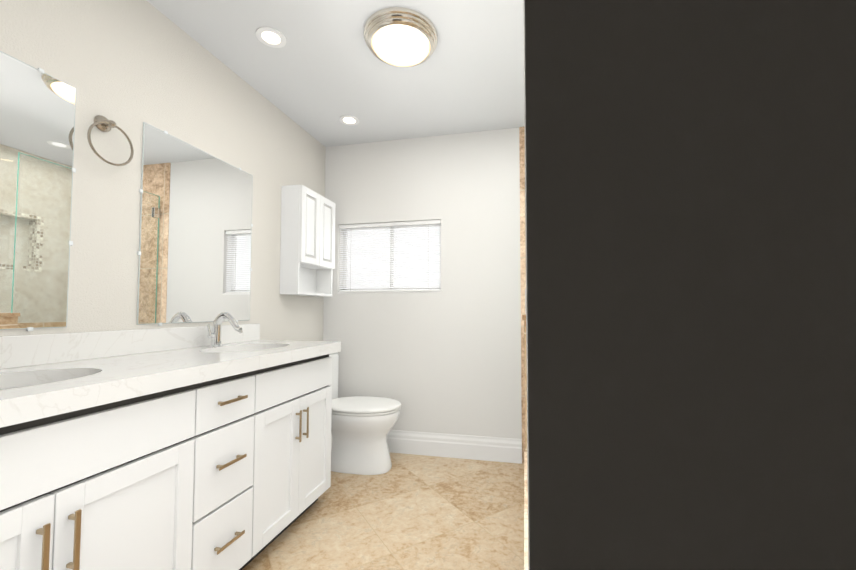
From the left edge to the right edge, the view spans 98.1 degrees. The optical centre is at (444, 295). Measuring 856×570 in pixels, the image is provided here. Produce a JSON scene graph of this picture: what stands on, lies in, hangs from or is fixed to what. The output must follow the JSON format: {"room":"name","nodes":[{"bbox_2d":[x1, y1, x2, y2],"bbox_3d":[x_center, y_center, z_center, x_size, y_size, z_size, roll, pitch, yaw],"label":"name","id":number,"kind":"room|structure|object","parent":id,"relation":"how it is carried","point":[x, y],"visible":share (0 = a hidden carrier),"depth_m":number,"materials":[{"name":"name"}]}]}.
{"room":"bathroom","nodes":[
{"label":"bathroom","id":0,"kind":"room"},
{"bbox_2d":[0,0,325,340],"bbox_3d":[-1.417,-0.080,1.266,0.120,2.420,3.820,0,-2,12],"label":"wall","id":1,"kind":"structure","parent":0,"point":[128,67],"depth_m":1.55,"materials":[{"name":"paint"}]},
{"bbox_2d":[0,51,75,330],"bbox_3d":[-1.407,-0.332,1.013,0.008,0.881,0.664,0,-2,12],"label":"mirror","id":2,"kind":"object","parent":1,"relation":"attached to","point":[37,121],"visible":1,"depth_m":1.23,"materials":[{"name":"white mirror"}]},
{"bbox_2d":[87,115,133,165],"bbox_3d":[-1.294,-0.597,1.423,0.060,0.194,0.161,0,-2,12],"label":"towel ring","id":3,"kind":"object","parent":1,"relation":"attached to","point":[102,123],"visible":1,"depth_m":1.42,"materials":[{"name":"silver metal"}]},
{"bbox_2d":[0,324,259,371],"bbox_3d":[-1.305,0.186,1.428,0.020,0.100,1.672,0,-2,12],"label":"backsplash","id":4,"kind":"structure","parent":1,"relation":"attached to","point":[26,351],"depth_m":1.38,"materials":[{"name":"white stone"}]},
{"bbox_2d":[137,122,252,325],"bbox_3d":[-1.219,-0.298,1.885,0.008,0.881,0.664,0,-2,12],"label":"mirror","id":5,"kind":"object","parent":1,"relation":"attached to","point":[194,251],"visible":0.98,"depth_m":1.80,"materials":[{"name":"white mirror"}]},
{"bbox_2d":[280,185,335,296],"bbox_3d":[-0.973,-0.365,2.674,0.156,0.727,0.444,0,-2,12],"label":"wall cabinet","id":6,"kind":"object","parent":1,"relation":"attached to","point":[307,258],"visible":1,"depth_m":2.53,"materials":[{"name":"white wood"}]},
{"bbox_2d":[146,0,524,146],"bbox_3d":[-0.110,-1.329,1.049,2.846,0.060,3.850,0,-2,12],"label":"ceiling","id":7,"kind":"structure","parent":0,"point":[321,72],"depth_m":2.03,"materials":[{"name":"paint"}]},
{"bbox_2d":[256,27,285,47],"bbox_3d":[-0.853,-1.266,1.820,0.136,0.006,0.136,0,-2,12],"label":"recessed light","id":8,"kind":"object","parent":7,"relation":"in","point":[268,36],"visible":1,"depth_m":1.82,"materials":[{"name":"white plastic"}]},
{"bbox_2d":[339,115,358,125],"bbox_3d":[-0.674,-1.235,2.615,0.136,0.006,0.136,0,-2,12],"label":"recessed light","id":9,"kind":"object","parent":7,"relation":"in","point":[350,120],"visible":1,"depth_m":2.61,"materials":[{"name":"white plastic"}]},
{"bbox_2d":[364,7,437,66],"bbox_3d":[-0.215,-1.222,1.817,0.360,0.094,0.360,0,-2,12],"label":"flush ceiling light","id":10,"kind":"object","parent":7,"relation":"attached to","point":[400,37],"visible":1,"depth_m":1.73,"materials":[{"name":"white glass"}]},
{"bbox_2d":[242,452,523,569],"bbox_3d":[-0.110,1.149,0.953,2.846,0.060,3.850,0,-2,12],"label":"floor","id":11,"kind":"structure","parent":0,"point":[412,512],"depth_m":1.89,"materials":[{"name":"tile"}]},
{"bbox_2d":[0,348,335,569],"bbox_3d":[-1.053,0.711,1.352,0.536,0.843,1.656,0,-2,12],"label":"bathroom vanity","id":12,"kind":"object","parent":11,"relation":"on","point":[207,447],"depth_m":1.16,"materials":[{"name":"white wood"}]},
{"bbox_2d":[4,340,339,427],"bbox_3d":[-1.043,0.262,1.368,0.556,0.055,1.672,0,-2,12],"label":"countertop","id":13,"kind":"structure","parent":12,"relation":"on","point":[204,367],"depth_m":1.28,"materials":[{"name":"white stone"}]},
{"bbox_2d":[0,376,95,399],"bbox_3d":[-1.145,0.328,0.931,0.332,0.135,0.458,0,-2,12],"label":"sink","id":14,"kind":"object","parent":13,"relation":"in","point":[57,381],"depth_m":0.92,"materials":[{"name":"white ceramic"}]},
{"bbox_2d":[204,312,243,347],"bbox_3d":[-1.080,0.166,1.824,0.180,0.171,0.076,0,-2,12],"label":"faucet","id":15,"kind":"object","parent":13,"relation":"on","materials":[{"name":"silver metal"}]},
{"bbox_2d":[216,348,287,355],"bbox_3d":[-0.958,0.361,1.801,0.332,0.135,0.458,0,-2,12],"label":"sink","id":16,"kind":"object","parent":13,"relation":"in","point":[247,351],"depth_m":1.58,"materials":[{"name":"white ceramic"}]},
{"bbox_2d":[329,352,400,474],"bbox_3d":[-0.674,0.781,2.593,0.754,0.801,0.450,0,-2,12],"label":"toilet","id":17,"kind":"object","parent":11,"relation":"on","point":[361,426],"visible":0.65,"depth_m":2.46,"materials":[{"name":"white ceramic"}]},
{"bbox_2d":[522,314,526,451],"bbox_3d":[0.806,0.608,1.480,0.964,1.063,0.231,0,-2,12],"label":"wall","id":18,"kind":"structure","parent":11,"relation":"on","point":[525,363],"depth_m":1.49,"materials":[{"name":"stone"}]},
{"bbox_2d":[524,452,527,569],"bbox_3d":[0.212,0.854,0.839,0.060,0.521,1.262,0,-2,12],"label":"tub deck","id":19,"kind":"object","parent":11,"relation":"on","point":[525,517],"visible":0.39,"depth_m":1.02,"materials":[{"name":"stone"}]},
{"bbox_2d":[323,127,525,462],"bbox_3d":[0.334,-0.021,2.778,2.666,2.420,0.126,0,-2,12],"label":"wall","id":20,"kind":"structure","parent":0,"point":[448,358],"depth_m":2.79,"materials":[{"name":"paint"}]},
{"bbox_2d":[337,225,440,293],"bbox_3d":[-0.436,-0.298,2.952,0.852,0.560,0.110,0,-2,12],"label":"window","id":21,"kind":"structure","parent":20,"relation":"in","point":[345,243],"depth_m":2.98,"materials":[{"name":"white plastic"}]},
{"bbox_2d":[339,220,440,291],"bbox_3d":[-0.441,-0.304,2.929,0.844,0.545,0.042,0,-2,12],"label":"window blinds","id":22,"kind":"object","parent":21,"relation":"attached to","point":[391,225],"visible":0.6,"depth_m":2.92,"materials":[{"name":"white plastic"}]},
{"bbox_2d":[387,430,521,463],"bbox_3d":[-0.295,1.094,2.432,1.561,0.165,0.739,0,-2,12],"label":"baseboard","id":23,"kind":"structure","parent":20,"relation":"attached to","point":[497,449],"depth_m":2.71,"materials":[{"name":"white wood"}]},
{"bbox_2d":[523,0,855,569],"bbox_3d":[-0.269,-0.119,0.262,2.546,2.420,0.130,0,-2,12],"label":"wall","id":24,"kind":"structure","parent":0,"point":[690,204],"depth_m":0.12,"materials":[{"name":"black"}]}
]}

